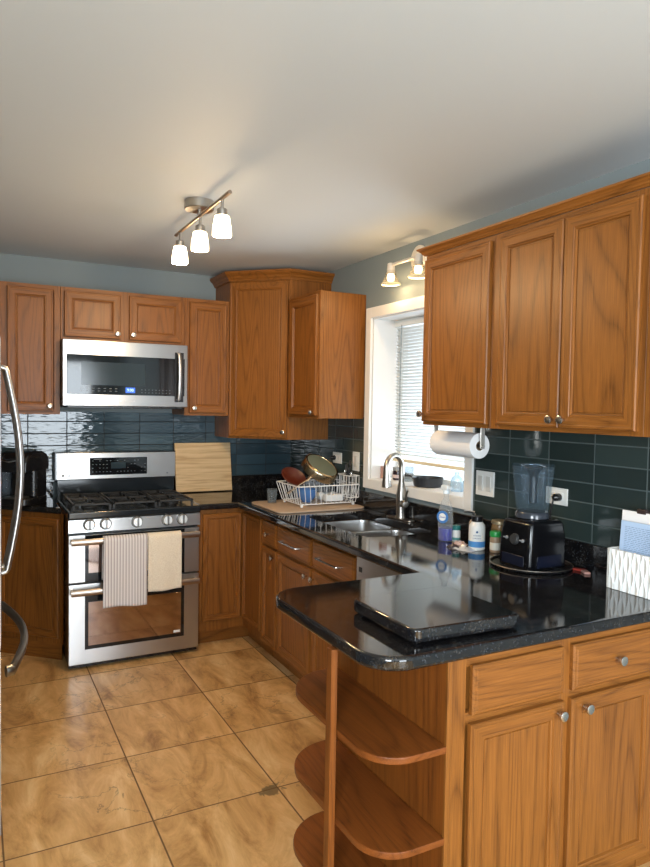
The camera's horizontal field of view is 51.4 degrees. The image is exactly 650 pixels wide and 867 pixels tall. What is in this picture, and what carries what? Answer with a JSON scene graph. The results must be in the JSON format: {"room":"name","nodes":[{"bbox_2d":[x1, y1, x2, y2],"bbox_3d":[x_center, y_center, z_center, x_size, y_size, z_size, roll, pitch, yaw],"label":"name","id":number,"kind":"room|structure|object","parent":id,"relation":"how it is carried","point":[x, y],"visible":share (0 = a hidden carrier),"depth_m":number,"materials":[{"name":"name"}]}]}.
{"room":"kitchen","nodes":[
{"label":"kitchen","id":0,"kind":"room"},
{"bbox_2d":[0,253,266,501],"bbox_3d":[-1.642,0.101,4.508,3.540,2.448,0.120,0,3,-28],"label":"wall","id":1,"kind":"structure","parent":0,"point":[13,268],"depth_m":4.48,"materials":[{"name":"grey paint"}]},
{"bbox_2d":[0,281,59,413],"bbox_3d":[-1.958,-0.506,4.039,0.670,0.770,0.360,0,3,-28],"label":"upper cabinet","id":2,"kind":"object","parent":1,"relation":"attached to","point":[29,313],"visible":0.98,"depth_m":3.99,"materials":[{"name":"brown wood"}]},
{"bbox_2d":[60,286,184,344],"bbox_3d":[-1.318,-0.736,4.363,0.762,0.315,0.360,0,3,-28],"label":"upper cabinet","id":3,"kind":"object","parent":1,"relation":"attached to","point":[85,314],"visible":0.92,"depth_m":4.22,"materials":[{"name":"brown wood"}]},
{"bbox_2d":[60,339,187,408],"bbox_3d":[-1.304,-0.368,4.339,0.760,0.411,0.445,0,3,-28],"label":"microwave","id":4,"kind":"object","parent":3,"relation":"attached to","point":[93,373],"visible":0.99,"depth_m":4.17,"materials":[{"name":"silver metal"}]},
{"bbox_2d":[1,412,290,481],"bbox_3d":[-1.589,0.086,4.463,2.992,0.456,0.008,0,3,-28],"label":"backsplash","id":5,"kind":"structure","parent":1,"relation":"attached to","point":[64,431],"depth_m":4.59,"materials":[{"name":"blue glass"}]},
{"bbox_2d":[172,298,229,415],"bbox_3d":[-0.848,-0.511,4.621,0.305,0.770,0.360,0,3,-28],"label":"upper cabinet","id":6,"kind":"object","parent":1,"relation":"attached to","point":[206,321],"visible":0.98,"depth_m":4.49,"materials":[{"name":"brown wood"}]},
{"bbox_2d":[210,268,334,439],"bbox_3d":[-0.387,-0.530,4.695,0.658,1.120,0.658,0,3,-28],"label":"upper cabinet","id":7,"kind":"object","parent":1,"relation":"attached to","point":[258,299],"visible":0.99,"depth_m":4.51,"materials":[{"name":"brown wood"}]},
{"bbox_2d":[0,0,649,275],"bbox_3d":[0.143,-1.003,1.093,3.540,0.100,7.720,0,3,-28],"label":"ceiling","id":8,"kind":"structure","parent":0,"point":[340,133],"depth_m":2.13,"materials":[{"name":"grey paint"}]},
{"bbox_2d":[172,190,231,264],"bbox_3d":[-0.563,-0.933,3.033,0.132,0.222,0.800,0,3,-28],"label":"track light","id":9,"kind":"object","parent":8,"relation":"attached to","point":[200,206],"visible":1,"depth_m":3.00,"materials":[{"name":"white glass"}]},
{"bbox_2d":[172,233,187,264],"bbox_3d":[-0.713,-0.912,3.319,0.080,0.150,0.080,0,3,-28],"label":"shade","id":10,"kind":"object","parent":9,"relation":"attached to","point":[179,255],"depth_m":3.30,"materials":[{"name":"white glass"}]},
{"bbox_2d":[191,217,208,251],"bbox_3d":[-0.561,-0.897,3.029,0.080,0.150,0.080,0,3,-28],"label":"shade","id":11,"kind":"object","parent":9,"relation":"attached to","point":[199,243],"depth_m":3.01,"materials":[{"name":"white glass"}]},
{"bbox_2d":[212,199,231,237],"bbox_3d":[-0.421,-0.884,2.763,0.080,0.150,0.080,0,3,-28],"label":"shade","id":12,"kind":"object","parent":9,"relation":"attached to","point":[221,228],"depth_m":2.74,"materials":[{"name":"white glass"}]},
{"bbox_2d":[0,636,649,866],"bbox_3d":[0.100,1.543,1.199,3.540,0.100,7.720,0,3,-28],"label":"floor","id":13,"kind":"structure","parent":0,"point":[183,758],"depth_m":2.89,"materials":[{"name":"tile"}]},
{"bbox_2d":[0,338,27,835],"bbox_3d":[-1.579,0.529,2.517,0.860,1.760,0.930,0,3,-28],"label":"refrigerator","id":14,"kind":"object","parent":13,"relation":"on","point":[10,670],"visible":1,"depth_m":2.63,"materials":[{"name":"grey metal"}]},
{"bbox_2d":[1,510,63,659],"bbox_3d":[-1.806,0.901,4.116,0.340,0.876,0.488,0,3,-28],"label":"base cabinet","id":15,"kind":"object","parent":13,"relation":"on","point":[33,585],"visible":0.84,"depth_m":4.03,"materials":[{"name":"brown wood"}]},
{"bbox_2d":[1,482,60,513],"bbox_3d":[-1.813,0.395,4.081,0.360,0.138,0.503,0,3,-28],"label":"countertop","id":16,"kind":"structure","parent":15,"relation":"on","point":[50,506],"depth_m":4.03,"materials":[{"name":"black stone"}]},
{"bbox_2d":[1,450,48,505],"bbox_3d":[-1.858,0.262,4.095,0.240,0.325,0.288,1,2,7],"label":"coffee maker","id":17,"kind":"object","parent":16,"relation":"on","point":[36,462],"visible":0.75,"depth_m":4.08,"materials":[{"name":"black plastic"}]},
{"bbox_2d":[4,495,28,498],"bbox_3d":[-1.843,0.382,4.036,0.120,0.010,0.090,1,2,7],"label":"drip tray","id":18,"kind":"object","parent":17,"relation":"on","point":[12,496],"depth_m":4.03,"materials":[{"name":"black metal"}]},
{"bbox_2d":[53,450,200,668],"bbox_3d":[-1.249,0.738,4.241,0.784,1.211,0.728,0,3,-28],"label":"range","id":19,"kind":"object","parent":13,"relation":"on","point":[99,494],"visible":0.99,"depth_m":4.04,"materials":[{"name":"silver metal"}]},
{"bbox_2d":[111,462,125,467],"bbox_3d":[-1.371,0.211,4.482,0.095,0.040,0.001,0,3,-28],"label":"clock","id":20,"kind":"object","parent":19,"relation":"on","point":[113,464],"depth_m":4.48,"materials":[{"name":"grey glass"}]},
{"bbox_2d":[102,533,147,607],"bbox_3d":[-1.155,0.790,3.891,0.251,0.414,0.066,0,3,-28],"label":"dish towel","id":21,"kind":"object","parent":19,"relation":"hanging from","point":[124,557],"visible":1,"depth_m":3.87,"materials":[{"name":"fabric"}]},
{"bbox_2d":[56,494,200,519],"bbox_3d":[-1.237,0.450,4.218,0.768,0.044,0.600,0,3,-28],"label":"cooktop","id":22,"kind":"object","parent":19,"relation":"in","point":[174,509],"depth_m":4.00,"materials":[{"name":"black metal"}]},
{"bbox_2d":[147,530,181,591],"bbox_3d":[-0.953,0.753,3.998,0.199,0.344,0.064,0,3,-28],"label":"dish towel","id":23,"kind":"object","parent":19,"relation":"hanging from","point":[164,561],"visible":0.98,"depth_m":3.97,"materials":[{"name":"beige fabric"}]},
{"bbox_2d":[197,508,272,655],"bbox_3d":[-0.461,0.906,4.562,0.917,0.876,0.947,0,3,-28],"label":"base cabinet","id":24,"kind":"object","parent":13,"relation":"on","point":[230,540],"visible":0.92,"depth_m":4.28,"materials":[{"name":"brown wood"}]},
{"bbox_2d":[174,474,649,670],"bbox_3d":[-0.069,0.453,3.410,1.295,0.138,3.315,0,3,-28],"label":"countertop","id":25,"kind":"structure","parent":24,"relation":"on","point":[554,607],"depth_m":2.36,"materials":[{"name":"black stone"}]},
{"bbox_2d":[174,442,231,492],"bbox_3d":[-0.862,0.238,4.787,0.408,0.342,0.075,0,3,-28],"label":"cutting board","id":26,"kind":"object","parent":25,"relation":"on","point":[199,467],"visible":0.88,"depth_m":4.77,"materials":[{"name":"brown wood"}]},
{"bbox_2d":[252,498,363,513],"bbox_3d":[-0.111,0.445,4.201,0.585,0.010,0.475,0,3,-28],"label":"board","id":27,"kind":"object","parent":25,"relation":"on","point":[277,506],"visible":0.73,"depth_m":4.10,"materials":[{"name":"beige wood"}]},
{"bbox_2d":[276,473,359,507],"bbox_3d":[-0.044,0.346,4.234,0.431,0.185,0.337,0,3,-28],"label":"dish rack","id":28,"kind":"object","parent":27,"relation":"on","point":[355,491],"visible":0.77,"depth_m":4.18,"materials":[{"name":"white metal"}]},
{"bbox_2d":[281,467,305,484],"bbox_3d":[-0.193,0.265,4.174,0.163,0.104,0.130,0,3,-28],"label":"bowl","id":29,"kind":"object","parent":28,"relation":"in","point":[293,476],"visible":0.91,"depth_m":4.21,"materials":[{"name":"brown ceramic"}]},
{"bbox_2d":[296,488,316,501],"bbox_3d":[-0.112,0.380,4.144,0.130,0.080,0.130,0,3,-28],"label":"bowl","id":30,"kind":"object","parent":28,"relation":"in","point":[307,490],"visible":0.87,"depth_m":4.10,"materials":[{"name":"blue ceramic"}]},
{"bbox_2d":[287,454,337,493],"bbox_3d":[-0.097,0.245,4.202,0.379,0.229,0.227,0,3,-28],"label":"frying pan","id":31,"kind":"object","parent":28,"relation":"on","point":[319,468],"visible":1,"depth_m":4.17,"materials":[{"name":"gold metal"}]},
{"bbox_2d":[317,492,335,499],"bbox_3d":[0.013,0.394,4.278,0.123,0.042,0.060,0,3,-28],"label":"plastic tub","id":32,"kind":"object","parent":28,"relation":"in","point":[318,496],"visible":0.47,"depth_m":4.25,"materials":[{"name":"white plastic"}]},
{"bbox_2d":[323,493,342,501],"bbox_3d":[0.051,0.398,4.207,0.123,0.042,0.060,0,3,-28],"label":"plastic tub","id":33,"kind":"object","parent":28,"relation":"in","point":[339,495],"visible":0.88,"depth_m":4.18,"materials":[{"name":"white plastic"}]},
{"bbox_2d":[345,463,347,489],"bbox_3d":[0.135,0.286,4.237,0.012,0.198,0.055,2,2,17],"label":"spatula","id":34,"kind":"object","parent":28,"relation":"in","point":[346,465],"visible":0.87,"depth_m":4.24,"materials":[{"name":"black plastic"}]},
{"bbox_2d":[336,473,359,497],"bbox_3d":[0.143,0.326,4.249,0.084,0.140,0.168,0,3,-28],"label":"basket","id":35,"kind":"object","parent":28,"relation":"on","point":[355,491],"depth_m":4.22,"materials":[{"name":"white metal"}]},
{"bbox_2d":[345,460,351,490],"bbox_3d":[0.153,0.275,4.280,0.039,0.215,0.038,0,3,-28],"label":"spoon","id":36,"kind":"object","parent":28,"relation":"in","point":[350,461],"visible":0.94,"depth_m":4.27,"materials":[{"name":"black plastic"}]},
{"bbox_2d":[323,520,413,536],"bbox_3d":[0.221,0.611,3.600,0.412,0.179,0.686,0,3,-28],"label":"sink","id":37,"kind":"object","parent":25,"relation":"in","point":[366,528],"visible":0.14,"depth_m":3.87,"materials":[{"name":"silver metal"}]},
{"bbox_2d":[382,453,414,521],"bbox_3d":[0.370,0.291,3.728,0.180,0.373,0.235,0,3,-28],"label":"faucet","id":38,"kind":"object","parent":25,"relation":"on","point":[402,503],"visible":1,"depth_m":3.73,"materials":[{"name":"grey metal"}]},
{"bbox_2d":[354,586,518,642],"bbox_3d":[0.320,0.528,1.986,0.366,0.043,0.341,0,3,-28],"label":"board","id":39,"kind":"object","parent":25,"relation":"on","point":[442,612],"visible":1,"depth_m":1.92,"materials":[{"name":"black stone"}]},
{"bbox_2d":[437,485,452,540],"bbox_3d":[0.567,0.374,3.176,0.077,0.260,0.073,3,3,39],"label":"spray bottle","id":40,"kind":"object","parent":25,"relation":"on","point":[444,532],"visible":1,"depth_m":3.15,"materials":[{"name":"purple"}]},
{"bbox_2d":[446,543,458,549],"bbox_3d":[0.575,0.501,3.007,0.045,0.021,0.080,0,2,-13],"label":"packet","id":41,"kind":"object","parent":25,"relation":"on","point":[452,545],"visible":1,"depth_m":3.00,"materials":[{"name":"grey"}]},
{"bbox_2d":[452,525,460,541],"bbox_3d":[0.616,0.468,3.166,0.040,0.074,0.040,0,3,-28],"label":"pill bottle","id":42,"kind":"object","parent":25,"relation":"on","point":[456,533],"visible":0.94,"depth_m":3.15,"materials":[{"name":"white plastic"}]},
{"bbox_2d":[454,540,467,545],"bbox_3d":[0.617,0.498,3.088,0.070,0.020,0.040,2,3,27],"label":"packet","id":43,"kind":"object","parent":25,"relation":"on","point":[460,542],"visible":0.78,"depth_m":3.08,"materials":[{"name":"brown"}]},
{"bbox_2d":[449,545,476,551],"bbox_3d":[0.611,0.502,2.981,0.110,0.021,0.060,3,3,42],"label":"packet","id":44,"kind":"object","parent":25,"relation":"on","point":[461,547],"visible":0.96,"depth_m":2.96,"materials":[{"name":"white plastic"}]},
{"bbox_2d":[464,510,476,523],"bbox_3d":[0.680,0.431,3.107,0.052,0.155,0.078,0,3,-28],"label":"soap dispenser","id":45,"kind":"object","parent":25,"relation":"on","point":[473,512],"visible":0.2,"depth_m":3.09,"materials":[{"name":"silver ceramic"}]},
{"bbox_2d":[468,515,484,550],"bbox_3d":[0.674,0.439,2.989,0.074,0.148,0.076,0,3,-28],"label":"bottle","id":46,"kind":"object","parent":25,"relation":"on","point":[476,540],"visible":0.99,"depth_m":2.96,"materials":[{"name":"white plastic"}]},
{"bbox_2d":[490,530,500,552],"bbox_3d":[0.741,0.469,2.938,0.048,0.094,0.048,0,3,-28],"label":"spice jar","id":47,"kind":"object","parent":25,"relation":"on","point":[495,535],"visible":0.94,"depth_m":2.92,"materials":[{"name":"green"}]},
{"bbox_2d":[491,519,504,537],"bbox_3d":[0.777,0.450,3.009,0.072,0.128,0.072,0,3,-28],"label":"glass jar","id":48,"kind":"object","parent":25,"relation":"on","point":[497,524],"visible":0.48,"depth_m":2.98,"materials":[{"name":"brown"}]},
{"bbox_2d":[490,554,573,574],"bbox_3d":[0.825,0.521,2.704,0.322,0.013,0.322,0,3,-28],"label":"round tray","id":49,"kind":"object","parent":25,"relation":"on","point":[495,560],"visible":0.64,"depth_m":2.62,"materials":[{"name":"black plastic"}]},
{"bbox_2d":[500,465,564,570],"bbox_3d":[0.850,0.324,2.707,0.288,0.409,0.203,0,3,-28],"label":"blender","id":50,"kind":"object","parent":49,"relation":"on","point":[531,540],"visible":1,"depth_m":2.63,"materials":[{"name":"black plastic"}]},
{"bbox_2d":[573,567,585,570],"bbox_3d":[0.989,0.529,2.626,0.044,0.009,0.024,3,3,42],"label":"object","id":51,"kind":"object","parent":25,"relation":"on","point":[574,568],"visible":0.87,"depth_m":2.62,"materials":[{"name":"red"}]},
{"bbox_2d":[581,570,590,574],"bbox_3d":[0.999,0.531,2.586,0.024,0.009,0.044,1,2,2],"label":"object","id":52,"kind":"object","parent":25,"relation":"on","point":[587,572],"visible":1,"depth_m":2.58,"materials":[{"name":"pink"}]},
{"bbox_2d":[606,546,649,599],"bbox_3d":[1.120,0.478,2.316,0.157,0.141,0.255,0,3,-28],"label":"bin","id":53,"kind":"object","parent":25,"relation":"on","point":[628,572],"visible":0.94,"depth_m":2.31,"materials":[{"name":"white plastic"}]},
{"bbox_2d":[619,520,649,556],"bbox_3d":[1.087,0.425,2.299,0.020,0.232,0.200,0,3,-28],"label":"document sleeve","id":54,"kind":"object","parent":53,"relation":"in","point":[634,537],"visible":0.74,"depth_m":2.33,"materials":[{"name":"blue"}]},
{"bbox_2d":[622,510,649,524],"bbox_3d":[1.104,0.408,2.308,0.018,0.266,0.221,0,3,-28],"label":"envelope","id":55,"kind":"object","parent":53,"relation":"in","point":[627,515],"visible":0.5,"depth_m":2.35,"materials":[{"name":"white paper"}]},
{"bbox_2d":[637,509,649,514],"bbox_3d":[1.140,0.274,2.295,0.048,0.018,0.157,0,3,-28],"label":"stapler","id":56,"kind":"object","parent":55,"relation":"on","point":[639,511],"visible":1,"depth_m":2.33,"materials":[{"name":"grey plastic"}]},
{"bbox_2d":[261,519,288,668],"bbox_3d":[-0.072,0.932,4.104,0.654,0.876,0.222,0,3,-28],"label":"base cabinet","id":57,"kind":"object","parent":13,"relation":"on","point":[270,550],"visible":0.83,"depth_m":3.96,"materials":[{"name":"brown wood"}]},
{"bbox_2d":[276,519,414,678],"bbox_3d":[0.186,0.957,3.604,0.662,0.876,0.900,0,3,-28],"label":"base cabinet","id":58,"kind":"object","parent":13,"relation":"on","point":[302,560],"visible":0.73,"depth_m":3.56,"materials":[{"name":"brown wood"}]},
{"bbox_2d":[293,646,452,866],"bbox_3d":[0.077,1.022,1.994,0.250,0.876,0.606,0,3,-28],"label":"open shelf unit","id":59,"kind":"object","parent":13,"relation":"on","point":[379,776],"visible":0.96,"depth_m":1.88,"materials":[{"name":"brown wood"}]},
{"bbox_2d":[357,557,400,579],"bbox_3d":[0.536,0.994,2.941,0.604,0.868,0.595,0,3,-28],"label":"dishwasher","id":60,"kind":"object","parent":13,"relation":"on","point":[366,569],"visible":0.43,"depth_m":2.94,"materials":[{"name":"silver metal"}]},
{"bbox_2d":[448,622,649,866],"bbox_3d":[0.578,1.020,2.235,0.860,0.876,0.636,0,3,-28],"label":"base cabinet","id":61,"kind":"object","parent":13,"relation":"on","point":[550,761],"visible":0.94,"depth_m":1.95,"materials":[{"name":"brown wood"}]},
{"bbox_2d":[635,853,649,866],"bbox_3d":[1.049,1.018,2.482,0.200,0.876,0.636,0,3,-28],"label":"base cabinet","id":62,"kind":"object","parent":13,"relation":"on","point":[642,860],"visible":0.02,"depth_m":2.29,"materials":[{"name":"brown wood"}]},
{"bbox_2d":[329,159,649,515],"bbox_3d":[1.611,0.266,1.859,0.240,2.448,7.600,0,3,-28],"label":"wall","id":63,"kind":"structure","parent":0,"point":[364,277],"depth_m":3.76,"materials":[{"name":"grey paint"}]},
{"bbox_2d":[287,290,365,418],"bbox_3d":[-0.017,-0.483,4.303,0.364,0.770,0.456,0,3,-28],"label":"upper cabinet","id":64,"kind":"object","parent":63,"relation":"attached to","point":[327,329],"visible":1,"depth_m":4.13,"materials":[{"name":"brown wood"}]},
{"bbox_2d":[333,452,341,463],"bbox_3d":[0.081,0.161,4.489,0.008,0.072,0.118,0,3,-28],"label":"wall outlet","id":65,"kind":"object","parent":63,"relation":"attached to","point":[338,455],"visible":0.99,"depth_m":4.47,"materials":[{"name":"white plastic"}]},
{"bbox_2d":[352,452,359,470],"bbox_3d":[0.195,0.176,4.272,0.010,0.120,0.080,0,3,-28],"label":"wall switch","id":66,"kind":"object","parent":63,"relation":"attached to","point":[356,455],"visible":1,"depth_m":4.26,"materials":[{"name":"white plastic"}]},
{"bbox_2d":[381,245,426,286],"bbox_3d":[0.446,-0.922,3.642,0.156,0.204,0.373,0,3,-28],"label":"wall sconce","id":67,"kind":"object","parent":63,"relation":"attached to","point":[417,259],"visible":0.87,"depth_m":3.64,"materials":[{"name":"white metal"}]},
{"bbox_2d":[381,263,400,286],"bbox_3d":[0.366,-0.885,3.748,0.113,0.120,0.113,0,3,-28],"label":"shade","id":68,"kind":"object","parent":67,"relation":"attached to","point":[390,266],"depth_m":3.73,"materials":[{"name":"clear glass"}]},
{"bbox_2d":[407,254,424,278],"bbox_3d":[0.487,-0.874,3.518,0.113,0.120,0.113,0,3,-28],"label":"shade","id":69,"kind":"object","parent":67,"relation":"attached to","point":[418,258],"depth_m":3.50,"materials":[{"name":"clear glass"}]},
{"bbox_2d":[363,296,474,510],"bbox_3d":[0.593,-0.194,3.768,0.255,1.099,1.022,0,3,-28],"label":"window","id":70,"kind":"structure","parent":63,"relation":"in","point":[381,341],"depth_m":4.13,"materials":[{"name":"white paint"}]},
{"bbox_2d":[380,466,383,478],"bbox_3d":[0.366,0.238,4.147,0.040,0.075,0.035,0,3,-28],"label":"box","id":71,"kind":"object","parent":70,"relation":"on","point":[381,467],"visible":0.39,"depth_m":4.14,"materials":[{"name":"cardboard"}]},
{"bbox_2d":[392,467,398,479],"bbox_3d":[0.442,0.242,4.088,0.065,0.076,0.065,0,3,-28],"label":"jar","id":72,"kind":"object","parent":70,"relation":"on","point":[395,476],"visible":0.55,"depth_m":4.06,"materials":[{"name":"grey"}]},
{"bbox_2d":[398,473,443,487],"bbox_3d":[0.541,0.264,3.824,0.176,0.056,0.314,0,3,-28],"label":"saucepan","id":73,"kind":"object","parent":70,"relation":"on","point":[418,481],"visible":0.94,"depth_m":3.70,"materials":[{"name":"grey metal"}]},
{"bbox_2d":[412,476,443,487],"bbox_3d":[0.573,0.270,3.763,0.176,0.052,0.176,0,3,-28],"label":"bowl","id":74,"kind":"object","parent":73,"relation":"on","point":[418,481],"depth_m":3.70,"materials":[{"name":"grey"}]},
{"bbox_2d":[393,316,464,470],"bbox_3d":[0.638,-0.242,3.791,0.054,0.862,0.881,0,3,-28],"label":"blind","id":75,"kind":"object","parent":70,"relation":"attached to","point":[405,323],"visible":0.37,"depth_m":4.03,"materials":[{"name":"white plastic"}]},
{"bbox_2d":[450,472,463,491],"bbox_3d":[0.700,0.256,3.574,0.072,0.100,0.072,0,3,-28],"label":"plastic bottle","id":76,"kind":"object","parent":70,"relation":"on","point":[456,472],"visible":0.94,"depth_m":3.56,"materials":[{"name":"blue"}]},
{"bbox_2d":[416,235,494,427],"bbox_3d":[0.684,-0.416,2.968,0.362,0.770,0.455,0,3,-28],"label":"upper cabinet","id":77,"kind":"object","parent":63,"relation":"attached to","point":[459,281],"visible":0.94,"depth_m":2.87,"materials":[{"name":"brown wood"}]},
{"bbox_2d":[434,425,484,448],"bbox_3d":[0.619,0.011,3.127,0.044,0.099,0.350,0,3,-28],"label":"paper towel holder","id":78,"kind":"object","parent":77,"relation":"attached to","point":[481,445],"visible":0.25,"depth_m":2.98,"materials":[{"name":"grey metal"}]},
{"bbox_2d":[430,430,488,458],"bbox_3d":[0.619,0.049,3.128,0.115,0.115,0.297,0,3,-28],"label":"paper towel roll","id":79,"kind":"object","parent":78,"relation":"hanging from","point":[452,443],"visible":0.98,"depth_m":3.06,"materials":[{"name":"white paper"}]},
{"bbox_2d":[290,417,649,546],"bbox_3d":[0.561,0.159,3.593,0.008,0.456,3.550,0,3,-28],"label":"backsplash","id":80,"kind":"structure","parent":63,"relation":"attached to","point":[604,476],"depth_m":2.79,"materials":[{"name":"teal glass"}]},
{"bbox_2d":[476,470,494,496],"bbox_3d":[0.757,0.237,3.199,0.010,0.117,0.125,0,3,-28],"label":"wall switch","id":81,"kind":"object","parent":63,"relation":"attached to","point":[485,480],"visible":1,"depth_m":3.19,"materials":[{"name":"white plastic"}]},
{"bbox_2d":[546,486,567,505],"bbox_3d":[0.964,0.260,2.808,0.008,0.070,0.116,0,3,-28],"label":"wall outlet","id":82,"kind":"object","parent":63,"relation":"attached to","point":[550,491],"visible":0.8,"depth_m":2.80,"materials":[{"name":"white plastic"}]},
{"bbox_2d":[549,491,554,498],"bbox_3d":[0.951,0.259,2.827,0.003,0.034,0.030,0,3,-28],"label":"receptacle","id":83,"kind":"object","parent":82,"relation":"attached to","point":[551,493],"depth_m":2.83,"materials":[{"name":"white plastic"}]},
{"bbox_2d":[490,187,649,436],"bbox_3d":[0.953,-0.390,2.456,0.362,0.770,0.700,0,3,-28],"label":"upper cabinet","id":84,"kind":"object","parent":63,"relation":"attached to","point":[569,345],"visible":0.99,"depth_m":2.32,"materials":[{"name":"brown wood"}]},
{"bbox_2d":[416,172,649,256],"bbox_3d":[0.920,-0.795,2.527,0.351,0.032,1.490,0,3,-28],"label":"crown molding","id":85,"kind":"structure","parent":84,"relation":"attached to","point":[642,181],"depth_m":2.42,"materials":[{"name":"brown wood"}]},
{"bbox_2d":[644,276,649,436],"bbox_3d":[1.185,-0.368,2.013,0.362,0.770,0.300,0,3,-28],"label":"upper cabinet","id":86,"kind":"object","parent":63,"relation":"attached to","point":[647,386],"visible":1,"depth_m":2.08,"materials":[{"name":"brown wood"}]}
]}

